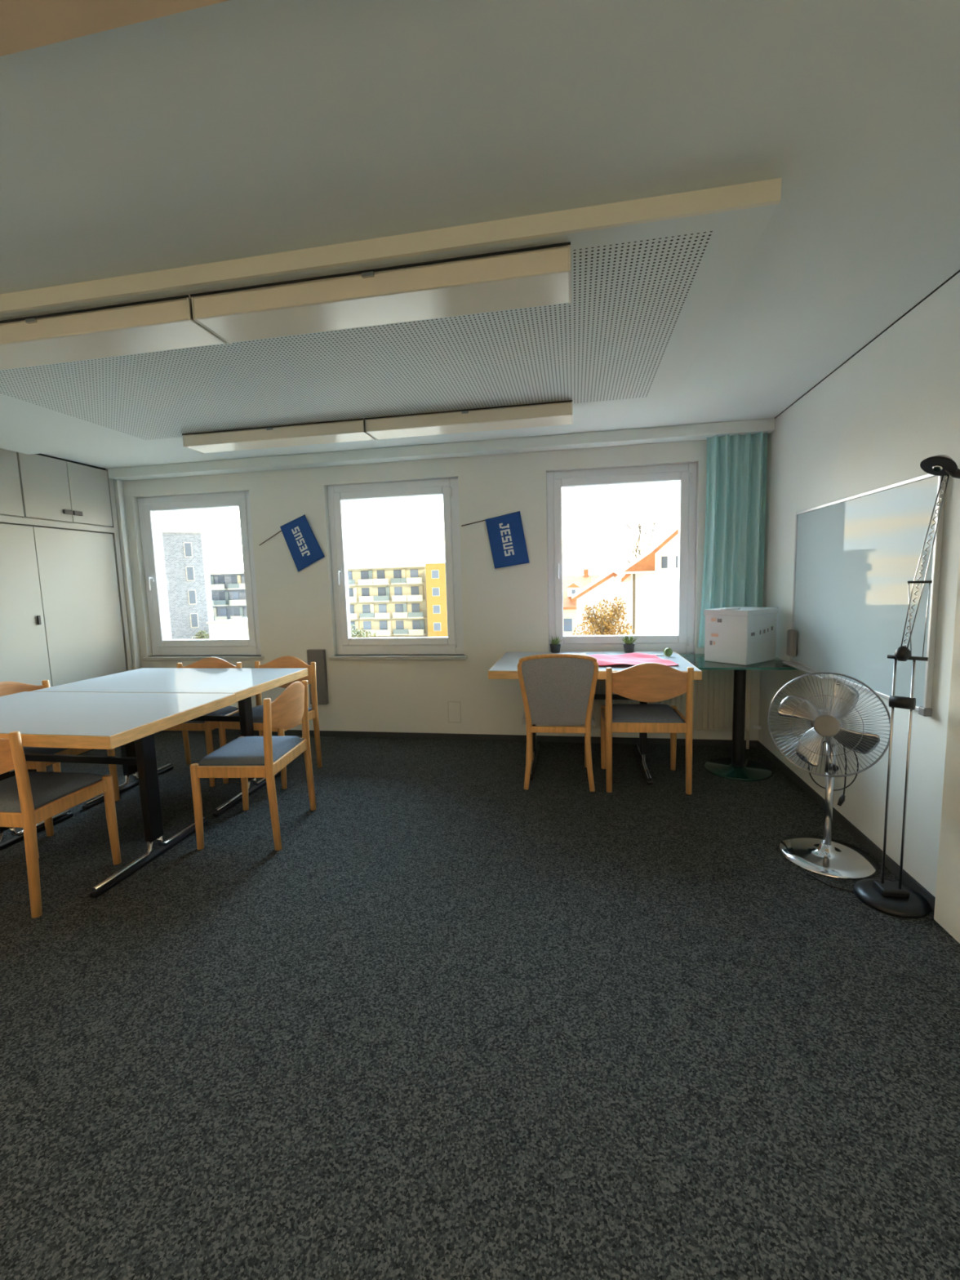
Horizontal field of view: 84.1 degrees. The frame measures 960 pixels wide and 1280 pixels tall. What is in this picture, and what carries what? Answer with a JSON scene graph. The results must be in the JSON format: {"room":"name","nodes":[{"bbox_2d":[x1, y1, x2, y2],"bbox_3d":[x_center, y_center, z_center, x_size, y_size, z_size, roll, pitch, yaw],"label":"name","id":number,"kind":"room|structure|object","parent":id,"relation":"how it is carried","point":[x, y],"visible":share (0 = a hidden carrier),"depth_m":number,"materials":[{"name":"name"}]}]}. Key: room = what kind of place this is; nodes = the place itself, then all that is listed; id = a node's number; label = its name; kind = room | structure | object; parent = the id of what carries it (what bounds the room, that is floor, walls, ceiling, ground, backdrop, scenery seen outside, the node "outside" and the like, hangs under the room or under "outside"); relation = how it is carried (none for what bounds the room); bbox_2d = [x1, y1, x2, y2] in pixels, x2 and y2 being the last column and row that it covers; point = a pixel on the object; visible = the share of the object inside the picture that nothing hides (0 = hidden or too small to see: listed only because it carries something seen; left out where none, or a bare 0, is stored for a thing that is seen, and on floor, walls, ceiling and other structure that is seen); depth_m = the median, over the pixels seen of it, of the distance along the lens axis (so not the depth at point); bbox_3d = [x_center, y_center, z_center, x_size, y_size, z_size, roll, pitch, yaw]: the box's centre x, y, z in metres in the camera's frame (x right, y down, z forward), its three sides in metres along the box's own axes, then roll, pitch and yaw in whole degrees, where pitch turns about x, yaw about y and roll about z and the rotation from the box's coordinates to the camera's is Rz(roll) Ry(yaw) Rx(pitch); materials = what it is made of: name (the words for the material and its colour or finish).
{"room":"classroom","nodes":[
{"label":"classroom","id":0,"kind":"room"},
{"bbox_2d":[122,440,759,740],"bbox_3d":[-0.784,-0.268,4.750,6.669,2.647,0.320,-1,6,10],"label":"wall","id":1,"kind":"structure","parent":0,"point":[505,609],"depth_m":4.56,"materials":[{"name":"paint"}]},
{"bbox_2d":[106,469,132,671],"bbox_3d":[-3.539,-0.308,4.944,0.530,2.440,0.048,-1,6,10],"label":"trim","id":2,"kind":"structure","parent":1,"relation":"attached to","point":[111,487],"depth_m":4.86,"materials":[{"name":"laminate"}]},
{"bbox_2d":[113,479,141,670],"bbox_3d":[-3.513,-0.275,4.999,0.560,2.360,0.040,-1,6,10],"label":"trim","id":3,"kind":"structure","parent":1,"relation":"attached to","point":[117,483],"depth_m":4.90,"materials":[{"name":"paint"}]},
{"bbox_2d":[137,491,264,660],"bbox_3d":[-2.589,-0.571,4.913,1.242,1.515,0.170,-1,6,10],"label":"window","id":4,"kind":"structure","parent":1,"relation":"in","point":[148,507],"depth_m":4.94,"materials":[{"name":"white plastic"}]},
{"bbox_2d":[259,514,324,572],"bbox_3d":[-1.653,-0.842,4.654,0.614,0.492,0.020,-1,6,10],"label":"flag","id":5,"kind":"object","parent":1,"relation":"attached to","point":[303,545],"visible":1,"depth_m":4.63,"materials":[{"name":"blue fabric"}]},
{"bbox_2d":[306,648,328,704],"bbox_3d":[-1.449,0.329,4.750,0.160,0.493,0.044,-1,6,10],"label":"wall panel","id":6,"kind":"object","parent":1,"relation":"attached to","point":[317,655],"visible":0.86,"depth_m":4.72,"materials":[{"name":"grey paint"}]},
{"bbox_2d":[327,477,467,660],"bbox_3d":[-0.731,-0.587,4.580,1.238,1.515,0.170,-1,6,10],"label":"window","id":7,"kind":"structure","parent":1,"relation":"in","point":[453,644],"depth_m":4.58,"materials":[{"name":"white plastic"}]},
{"bbox_2d":[107,417,774,480],"bbox_3d":[-0.599,-1.518,4.331,5.495,0.082,0.150,-1,6,10],"label":"trim","id":8,"kind":"structure","parent":1,"relation":"attached to","point":[698,431],"depth_m":4.21,"materials":[{"name":"paint"}]},
{"bbox_2d":[448,701,461,722],"bbox_3d":[-0.221,0.623,4.586,0.112,0.184,0.006,-1,6,10],"label":"socket cover","id":9,"kind":"object","parent":1,"relation":"attached to","point":[454,708],"visible":1,"depth_m":4.58,"materials":[{"name":"paint"}]},
{"bbox_2d":[158,728,758,746],"bbox_3d":[-0.519,0.840,4.662,5.495,0.050,0.012,-1,6,10],"label":"baseboard","id":10,"kind":"structure","parent":1,"relation":"attached to","point":[289,732],"depth_m":4.56,"materials":[{"name":"carpet"}]},
{"bbox_2d":[461,511,528,568],"bbox_3d":[0.122,-0.812,4.341,0.554,0.455,0.020,-1,6,10],"label":"flag","id":11,"kind":"object","parent":1,"relation":"attached to","point":[505,532],"visible":1,"depth_m":4.32,"materials":[{"name":"blue fabric"}]},
{"bbox_2d":[546,462,700,655],"bbox_3d":[1.119,-0.604,4.250,1.210,1.515,0.170,-1,6,10],"label":"window","id":12,"kind":"structure","parent":1,"relation":"in","point":[686,473],"depth_m":4.24,"materials":[{"name":"white plastic"}]},
{"bbox_2d":[551,669,760,749],"bbox_3d":[1.373,0.531,4.236,1.607,0.650,0.052,-1,6,10],"label":"radiator","id":13,"kind":"object","parent":1,"relation":"attached to","point":[713,695],"visible":0.27,"depth_m":4.14,"materials":[{"name":"beige metal"}]},
{"bbox_2d":[697,431,767,647],"bbox_3d":[1.820,-0.727,3.977,0.615,1.580,0.075,-1,6,10],"label":"curtain","id":14,"kind":"object","parent":1,"relation":"hanging from","point":[733,572],"visible":0.86,"depth_m":3.95,"materials":[{"name":"teal fabric"}]},
{"bbox_2d":[0,732,959,1279],"bbox_3d":[-1.427,1.391,1.075,6.669,0.200,7.570,-1,6,10],"label":"floor","id":15,"kind":"structure","parent":0,"point":[465,1021],"depth_m":1.61,"materials":[{"name":"carpet"}]},
{"bbox_2d":[0,523,51,772],"bbox_3d":[-3.705,0.070,3.872,0.514,1.815,0.718,-1,6,10],"label":"tall cabinet","id":16,"kind":"object","parent":15,"relation":"on","point":[24,654],"visible":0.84,"depth_m":3.99,"materials":[{"name":"laminate"}]},
{"bbox_2d":[9,749,93,777],"bbox_3d":[-3.713,1.013,3.902,0.470,0.055,2.350,-1,6,10],"label":"trim","id":17,"kind":"structure","parent":15,"relation":"on","point":[11,773],"depth_m":4.06,"materials":[{"name":"black"}]},
{"bbox_3d":[-3.837,0.152,3.167,0.500,1.815,0.723,-1,6,10],"label":"cabinet","id":18,"kind":"object","parent":17,"relation":"on","visible":0},
{"bbox_2d":[0,515,114,533],"bbox_3d":[-3.750,-0.853,3.691,0.504,0.048,2.350,-1,6,10],"label":"trim","id":19,"kind":"structure","parent":18,"relation":"on","point":[3,519],"depth_m":4.24,"materials":[{"name":"laminate"}]},
{"bbox_2d":[0,448,24,517],"bbox_3d":[-3.753,-1.129,3.656,0.516,0.497,0.773,-1,6,10],"label":"wall cabinet","id":20,"kind":"object","parent":19,"relation":"on","point":[11,497],"visible":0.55,"depth_m":3.92,"materials":[{"name":"laminate"}]},
{"bbox_2d":[16,452,112,527],"bbox_3d":[-3.616,-1.218,4.423,0.516,0.497,0.777,-1,6,10],"label":"wall cabinet","id":21,"kind":"object","parent":19,"relation":"on","point":[52,489],"visible":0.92,"depth_m":4.33,"materials":[{"name":"laminate"}]},
{"bbox_2d":[0,680,119,836],"bbox_3d":[-2.639,0.665,3.224,0.487,0.837,0.528,-1,6,7],"label":"chair","id":22,"kind":"object","parent":15,"relation":"on","point":[6,688],"visible":0.2,"depth_m":3.21,"materials":[{"name":"brown wood"}]},
{"bbox_2d":[0,731,121,918],"bbox_3d":[-2.106,0.737,2.442,0.528,0.837,0.487,-1,6,8],"label":"chair","id":23,"kind":"object","parent":15,"relation":"on","point":[28,799],"visible":1,"depth_m":2.30,"materials":[{"name":"brown wood"}]},
{"bbox_2d":[32,526,126,686],"bbox_3d":[-3.586,-0.012,4.577,0.500,1.815,0.718,-1,6,10],"label":"tall cabinet","id":24,"kind":"object","parent":15,"relation":"on","point":[77,569],"visible":0.55,"depth_m":4.46,"materials":[{"name":"laminate"}]},
{"bbox_2d":[0,691,235,897],"bbox_3d":[-2.135,0.736,2.752,1.423,0.770,0.831,-1,6,10],"label":"conference table","id":25,"kind":"object","parent":15,"relation":"on","point":[44,719],"visible":0.96,"depth_m":2.67,"materials":[{"name":"white laminate"}]},
{"bbox_2d":[31,667,307,816],"bbox_3d":[-1.983,0.640,3.580,1.373,0.770,0.860,-1,6,10],"label":"conference table","id":26,"kind":"object","parent":15,"relation":"on","point":[245,682],"visible":0.7,"depth_m":3.48,"materials":[{"name":"white laminate"}]},
{"bbox_2d":[163,657,241,786],"bbox_3d":[-2.073,0.575,3.892,0.528,0.837,0.487,-1,6,7],"label":"chair","id":27,"kind":"object","parent":15,"relation":"on","point":[210,662],"visible":0.28,"depth_m":3.90,"materials":[{"name":"brown wood"}]},
{"bbox_2d":[190,680,316,850],"bbox_3d":[-1.243,0.652,2.981,0.487,0.837,0.528,-1,6,4],"label":"chair","id":28,"kind":"object","parent":15,"relation":"on","point":[244,757],"visible":1,"depth_m":2.79,"materials":[{"name":"brown wood"}]},
{"bbox_2d":[217,656,322,789],"bbox_3d":[-1.505,0.564,3.841,0.528,0.837,0.487,0,7,16],"label":"chair","id":29,"kind":"object","parent":15,"relation":"on","point":[284,662],"visible":0.41,"depth_m":3.92,"materials":[{"name":"brown wood"}]},
{"bbox_2d":[517,653,598,791],"bbox_3d":[0.529,0.504,3.600,0.505,0.898,0.517,-1,6,8],"label":"upholstered chair","id":30,"kind":"object","parent":15,"relation":"on","point":[557,689],"visible":1,"depth_m":3.36,"materials":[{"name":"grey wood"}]},
{"bbox_2d":[488,651,702,784],"bbox_3d":[0.801,0.527,3.883,1.338,0.768,0.913,-1,6,10],"label":"work table","id":31,"kind":"object","parent":15,"relation":"on","point":[506,667],"visible":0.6,"depth_m":3.78,"materials":[{"name":"white laminate"}]},
{"bbox_2d":[548,636,561,653],"bbox_3d":[0.608,0.029,4.272,0.118,0.144,0.107,-5,7,-24],"label":"potted plant","id":32,"kind":"object","parent":31,"relation":"on","point":[555,646],"visible":1,"depth_m":4.25,"materials":[{"name":"green plant"}]},
{"bbox_2d":[561,653,586,655],"bbox_3d":[0.709,0.120,4.074,0.200,0.007,0.270,-1,6,10],"label":"paper sheet","id":33,"kind":"object","parent":31,"relation":"on","point":[584,654],"visible":0.27,"depth_m":4.18,"materials":[{"name":"white paper"}]},
{"bbox_2d":[621,635,637,653],"bbox_3d":[1.161,0.030,4.164,0.128,0.135,0.122,-4,7,-23],"label":"potted plant","id":34,"kind":"object","parent":31,"relation":"on","point":[628,646],"visible":1,"depth_m":4.15,"materials":[{"name":"green plant"}]},
{"bbox_2d":[585,653,678,666],"bbox_3d":[1.019,0.131,3.762,0.660,0.028,0.560,-1,6,10],"label":"cloth","id":35,"kind":"object","parent":31,"relation":"on","point":[634,659],"visible":0.78,"depth_m":3.75,"materials":[{"name":"pink fabric"}]},
{"bbox_2d":[663,648,672,656],"bbox_3d":[1.382,0.089,3.905,0.060,0.060,0.024,-4,7,-24],"label":"tape roll","id":36,"kind":"object","parent":31,"relation":"on","point":[668,651],"visible":1,"depth_m":3.90,"materials":[{"name":"green plastic"}]},
{"bbox_2d":[600,662,693,794],"bbox_3d":[1.080,0.527,3.508,0.528,0.837,0.487,-1,6,8],"label":"chair","id":37,"kind":"object","parent":15,"relation":"on","point":[650,682],"visible":1,"depth_m":3.30,"materials":[{"name":"brown wood"}]},
{"bbox_2d":[680,655,799,781],"bbox_3d":[1.780,0.518,3.737,0.622,0.762,0.648,-1,6,10],"label":"glass table","id":38,"kind":"object","parent":15,"relation":"on","point":[735,768],"visible":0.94,"depth_m":3.63,"materials":[{"name":"teal"}]},
{"bbox_2d":[703,606,778,665],"bbox_3d":[1.786,-0.043,3.657,0.424,0.368,0.302,-6,8,-34],"label":"box","id":39,"kind":"object","parent":38,"relation":"on","point":[736,635],"visible":1,"depth_m":3.55,"materials":[{"name":"white cardboard"}]},
{"bbox_2d":[711,633,718,636],"bbox_3d":[1.594,-0.033,3.612,0.002,0.020,0.050,-6,8,-37],"label":"print","id":40,"kind":"object","parent":39,"relation":"attached to","point":[712,634],"depth_m":3.61,"materials":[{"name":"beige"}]},
{"bbox_2d":[767,671,890,879],"bbox_3d":[1.624,0.584,2.481,0.458,0.918,0.447,3,8,39],"label":"pedestal fan","id":41,"kind":"object","parent":15,"relation":"on","point":[824,855],"visible":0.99,"depth_m":2.39,"materials":[{"name":"silver metal"}]},
{"bbox_2d":[807,872,853,892],"bbox_3d":[1.550,1.065,2.297,0.045,0.006,0.258,-7,8,-41],"label":"power cord","id":42,"kind":"object","parent":15,"relation":"on","point":[807,873],"visible":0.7,"depth_m":2.30,"materials":[{"name":"black plastic"}]},
{"bbox_2d":[853,454,959,918],"bbox_3d":[1.681,0.193,2.104,0.266,1.775,0.254,-1,6,10],"label":"floor lamp","id":43,"kind":"object","parent":15,"relation":"on","point":[891,898],"visible":1,"depth_m":2.11,"materials":[{"name":"black metal"}]},
{"bbox_2d":[0,0,959,469],"bbox_3d":[-1.479,-1.279,0.911,6.669,0.250,7.840,-1,6,10],"label":"ceiling","id":44,"kind":"structure","parent":0,"point":[229,130],"depth_m":1.32,"materials":[{"name":"paint"}]},
{"bbox_2d":[35,453,106,470],"bbox_3d":[-3.777,-1.385,3.634,0.480,0.011,2.350,-1,6,10],"label":"trim","id":45,"kind":"structure","parent":44,"relation":"attached to","point":[42,455],"depth_m":4.41,"materials":[{"name":"black"}]},
{"bbox_2d":[0,0,229,56],"bbox_3d":[-1.770,-0.947,-0.729,6.029,0.030,3.815,-1,6,10],"label":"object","id":46,"kind":"structure","parent":44,"relation":"attached to","point":[24,24],"depth_m":0.98,"materials":[{"name":"beige wood"}]},
{"bbox_2d":[0,204,777,454],"bbox_3d":[-1.264,-1.333,2.728,4.575,0.057,1.700,-1,6,10],"label":"ceiling panel","id":47,"kind":"object","parent":44,"relation":"attached to","point":[646,297],"depth_m":2.48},
{"bbox_2d":[0,294,226,369],"bbox_3d":[-1.648,-1.175,2.075,1.309,0.090,0.210,-1,6,10],"label":"ceiling light","id":48,"kind":"object","parent":47,"relation":"attached to","point":[162,324],"visible":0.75,"depth_m":1.98,"materials":[{"name":"beige metal"}]},
{"bbox_2d":[182,417,375,453],"bbox_3d":[-1.332,-1.345,3.512,1.269,0.090,0.210,-1,6,10],"label":"ceiling light","id":49,"kind":"object","parent":47,"relation":"attached to","point":[348,429],"visible":0.88,"depth_m":3.45,"materials":[{"name":"beige metal"}]},
{"bbox_2d":[190,241,571,343],"bbox_3d":[-0.349,-1.187,1.843,1.309,0.090,0.210,-1,6,10],"label":"ceiling light","id":50,"kind":"object","parent":47,"relation":"attached to","point":[540,275],"visible":1,"depth_m":1.79,"materials":[{"name":"beige metal"}]},
{"bbox_2d":[364,399,573,439],"bbox_3d":[-0.072,-1.355,3.287,1.269,0.090,0.210,-1,6,10],"label":"ceiling light","id":51,"kind":"object","parent":47,"relation":"attached to","point":[554,412],"visible":1,"depth_m":3.22,"materials":[{"name":"beige metal"}]},
{"bbox_2d":[0,177,781,314],"bbox_3d":[-1.413,-1.235,1.889,4.575,0.058,0.015,-1,6,10],"label":"ceiling beam","id":52,"kind":"structure","parent":44,"relation":"attached to","point":[768,192],"depth_m":1.67,"materials":[{"name":"white paint"}]},
{"bbox_2d":[758,271,959,897],"bbox_3d":[1.687,0.133,0.513,0.320,2.647,7.200,-1,6,10],"label":"wall","id":53,"kind":"structure","parent":0,"point":[894,406],"depth_m":2.47,"materials":[{"name":"paint"}]},
{"bbox_2d":[756,741,935,911],"bbox_3d":[1.991,0.940,3.118,0.012,0.050,2.158,-1,6,10],"label":"baseboard","id":54,"kind":"structure","parent":53,"relation":"attached to","point":[908,881],"depth_m":2.69,"materials":[{"name":"carpet"}]},
{"bbox_2d":[782,473,946,716],"bbox_3d":[1.885,-0.251,2.763,0.074,0.968,1.381,-1,6,10],"label":"whiteboard","id":55,"kind":"object","parent":53,"relation":"attached to","point":[856,557],"visible":0.88,"depth_m":2.54,"materials":[{"name":"ceramic"}]},
{"bbox_2d":[786,629,797,656],"bbox_3d":[1.996,0.019,3.402,0.043,0.170,0.075,-1,6,10],"label":"eraser","id":56,"kind":"object","parent":55,"relation":"attached to","point":[792,634],"visible":1,"depth_m":3.37,"materials":[{"name":"grey paint"}]},
{"bbox_2d":[782,661,832,679],"bbox_3d":[1.955,0.178,3.195,0.053,0.012,0.580,-1,6,10],"label":"tray","id":57,"kind":"object","parent":55,"relation":"on","point":[806,668],"depth_m":3.17,"materials":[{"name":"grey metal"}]},
{"bbox_2d":[774,270,959,418],"bbox_3d":[1.851,-1.415,2.425,0.004,0.005,2.750,-1,6,10],"label":"trim","id":58,"kind":"structure","parent":53,"relation":"attached to","point":[958,271],"depth_m":2.46,"materials":[{"name":"black"}]},
{"bbox_2d":[933,552,959,943],"bbox_3d":[1.729,0.063,1.790,0.045,2.100,0.330,-1,6,10],"label":"trim","id":59,"kind":"structure","parent":53,"relation":"attached to","point":[947,902],"depth_m":1.96,"materials":[{"name":"white paint"}]},
{"label":"outside","id":60,"kind":"structure","parent":0,"visible":0},
{"bbox_3d":[-18.465,0.823,95.523,250.000,1.000,168.500,-1,6,10],"label":"ground","id":61,"kind":"structure","parent":60,"visible":0},
{"bbox_2d":[161,530,213,639],"bbox_3d":[-48.411,-5.490,74.277,19.200,17.950,14.230,-4,7,-24],"label":"brick building","id":62,"kind":"structure","parent":61,"relation":"on","point":[186,559],"depth_m":70.69,"materials":[{"name":"beige"}]},
{"bbox_2d":[194,630,208,639],"bbox_3d":[-34.927,1.346,67.110,1.650,5.185,1.634,-1,6,10],"label":"shrub","id":63,"kind":"object","parent":61,"relation":"on","point":[201,635],"visible":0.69,"depth_m":66.72,"materials":[{"name":"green plant"}]},
{"bbox_2d":[205,617,248,639],"bbox_3d":[-29.636,0.112,73.146,11.100,6.000,8.400,-1,6,10],"label":"building","id":64,"kind":"structure","parent":61,"relation":"on","point":[232,628],"depth_m":69.51,"materials":[{"name":"white"}]},
{"bbox_2d":[209,571,247,621],"bbox_3d":[-45.175,-6.546,104.169,17.100,13.250,13.800,-1,6,10],"label":"apartment building","id":65,"kind":"structure","parent":61,"relation":"on","point":[228,588],"depth_m":98.36,"materials":[{"name":"concrete"}]},
{"bbox_2d":[210,576,214,584],"bbox_3d":[-49.667,-10.684,98.781,0.605,2.380,0.240,-1,6,10],"label":"blind","id":66,"kind":"object","parent":65,"relation":"hanging from","point":[212,578],"depth_m":98.64,"materials":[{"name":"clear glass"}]},
{"bbox_2d":[213,608,217,616],"bbox_3d":[-49.499,-4.823,99.434,0.605,2.380,0.240,-1,6,10],"label":"blind","id":67,"kind":"object","parent":65,"relation":"hanging from","point":[215,610],"depth_m":99.30,"materials":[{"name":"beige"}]},
{"bbox_2d":[224,591,229,604],"bbox_3d":[-46.876,-7.777,98.623,0.605,2.380,0.240,-1,6,10],"label":"blind","id":68,"kind":"object","parent":65,"relation":"hanging from","point":[226,593],"depth_m":98.55,"materials":[{"name":"grey glass"}]},
{"bbox_2d":[236,574,241,583],"bbox_3d":[-44.253,-10.732,97.813,0.605,2.380,0.240,-1,6,10],"label":"blind","id":69,"kind":"object","parent":65,"relation":"hanging from","point":[238,576],"depth_m":97.68,"materials":[{"name":"beige fabric"}]},
{"bbox_2d":[239,607,244,616],"bbox_3d":[-44.085,-4.870,98.466,0.605,2.380,0.240,-1,6,10],"label":"blind","id":70,"kind":"object","parent":65,"relation":"hanging from","point":[241,609],"depth_m":98.33,"materials":[{"name":"white glass"}]},
{"bbox_2d":[351,624,375,637],"bbox_3d":[-17.153,0.244,68.889,8.376,4.622,4.192,-1,6,10],"label":"shrub","id":71,"kind":"object","parent":61,"relation":"on","point":[353,632],"visible":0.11,"depth_m":68.48,"materials":[{"name":"green plant"}]},
{"bbox_2d":[347,564,428,637],"bbox_3d":[-15.843,-6.853,98.917,15.700,13.350,13.800,-1,6,10],"label":"apartment building","id":72,"kind":"structure","parent":61,"relation":"on","point":[385,601],"depth_m":92.96,"materials":[{"name":"beige paint"}]},
{"bbox_2d":[352,587,357,600],"bbox_3d":[-22.071,-8.094,94.175,0.664,2.380,0.240,-1,6,10],"label":"blind","id":73,"kind":"object","parent":72,"relation":"hanging from","point":[354,589],"depth_m":94.08,"materials":[{"name":"beige"}]},
{"bbox_2d":[355,620,359,632],"bbox_3d":[-21.903,-2.232,94.828,0.664,2.380,0.240,-1,6,10],"label":"blind","id":74,"kind":"object","parent":72,"relation":"hanging from","point":[357,622],"depth_m":94.68,"materials":[{"name":"beige fabric"}]},
{"bbox_2d":[368,569,373,578],"bbox_3d":[-19.182,-11.050,93.317,0.664,2.380,0.240,-1,6,10],"label":"blind","id":75,"kind":"object","parent":72,"relation":"hanging from","point":[370,571],"depth_m":93.17,"materials":[{"name":"white glass"}]},
{"bbox_2d":[369,604,374,613],"bbox_3d":[-19.014,-5.189,93.970,0.664,2.380,0.240,-1,6,10],"label":"blind","id":76,"kind":"object","parent":72,"relation":"hanging from","point":[371,606],"depth_m":93.83,"materials":[{"name":"beige"}]},
{"bbox_2d":[385,586,390,599],"bbox_3d":[-16.125,-8.146,93.112,0.664,2.380,0.240,-1,6,10],"label":"blind","id":77,"kind":"object","parent":72,"relation":"hanging from","point":[387,588],"depth_m":92.98,"materials":[{"name":"white glass"}]},
{"bbox_2d":[386,620,391,633],"bbox_3d":[-15.957,-2.284,93.765,0.664,2.380,0.240,-1,6,10],"label":"blind","id":78,"kind":"object","parent":72,"relation":"hanging from","point":[388,622],"depth_m":93.64,"materials":[{"name":"beige"}]},
{"bbox_2d":[401,568,405,577],"bbox_3d":[-13.237,-11.102,92.254,0.664,2.380,0.240,-1,6,10],"label":"blind","id":79,"kind":"object","parent":72,"relation":"hanging from","point":[403,571],"depth_m":92.10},
{"bbox_2d":[403,603,407,612],"bbox_3d":[-13.069,-5.241,92.907,0.664,2.380,0.240,-1,6,10],"label":"blind","id":80,"kind":"object","parent":72,"relation":"hanging from","point":[405,605],"depth_m":92.76,"materials":[{"name":"white glass"}]},
{"bbox_2d":[418,585,423,599],"bbox_3d":[-10.180,-8.198,92.049,0.664,2.380,0.240,-1,6,10],"label":"blind","id":81,"kind":"object","parent":72,"relation":"hanging from","point":[420,587],"depth_m":91.92,"materials":[{"name":"beige fabric"}]},
{"bbox_2d":[420,619,424,631],"bbox_3d":[-10.012,-2.336,92.701,0.664,2.380,0.240,-1,6,10],"label":"blind","id":82,"kind":"object","parent":72,"relation":"hanging from","point":[422,621],"depth_m":92.55,"materials":[{"name":"grey glass"}]},
{"bbox_2d":[423,562,448,636],"bbox_3d":[-3.113,-6.488,91.686,9.700,13.500,11.400,-1,6,10],"label":"building","id":83,"kind":"structure","parent":61,"relation":"on","point":[436,591],"depth_m":86.73,"materials":[{"name":"yellow paint"}]},
{"bbox_2d":[562,568,618,635],"bbox_3d":[6.277,-0.979,50.199,14.400,11.200,8.850,-1,6,10],"label":"house","id":84,"kind":"structure","parent":61,"relation":"on","point":[571,584],"depth_m":45.95,"materials":[{"name":"white paint"}]},
{"bbox_2d":[571,572,623,635],"bbox_3d":[9.318,0.537,38.154,5.300,10.680,7.700,-1,6,10],"label":"house","id":85,"kind":"structure","parent":61,"relation":"on","point":[604,587],"depth_m":34.44,"materials":[{"name":"white"}]},
{"bbox_2d":[572,595,635,635],"bbox_3d":[4.827,3.103,20.912,2.454,9.658,1.663,-2,6,1],"label":"autumn tree","id":86,"kind":"object","parent":61,"relation":"on","point":[602,627],"visible":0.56,"depth_m":20.24,"materials":[{"name":"brown plant"}]},
{"bbox_2d":[606,500,678,564],"bbox_3d":[23.735,-7.199,65.491,11.233,19.181,15.451,-4,7,-23],"label":"bare tree","id":87,"kind":"object","parent":61,"relation":"on","point":[639,526],"visible":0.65,"depth_m":66.34,"materials":[{"name":"brown plant"}]},
{"bbox_2d":[613,522,678,635],"bbox_3d":[11.865,-0.166,30.565,7.700,13.610,5.700,-1,6,10],"label":"house","id":88,"kind":"structure","parent":61,"relation":"on","point":[651,580],"depth_m":28.59,"materials":[{"name":"white paint"}]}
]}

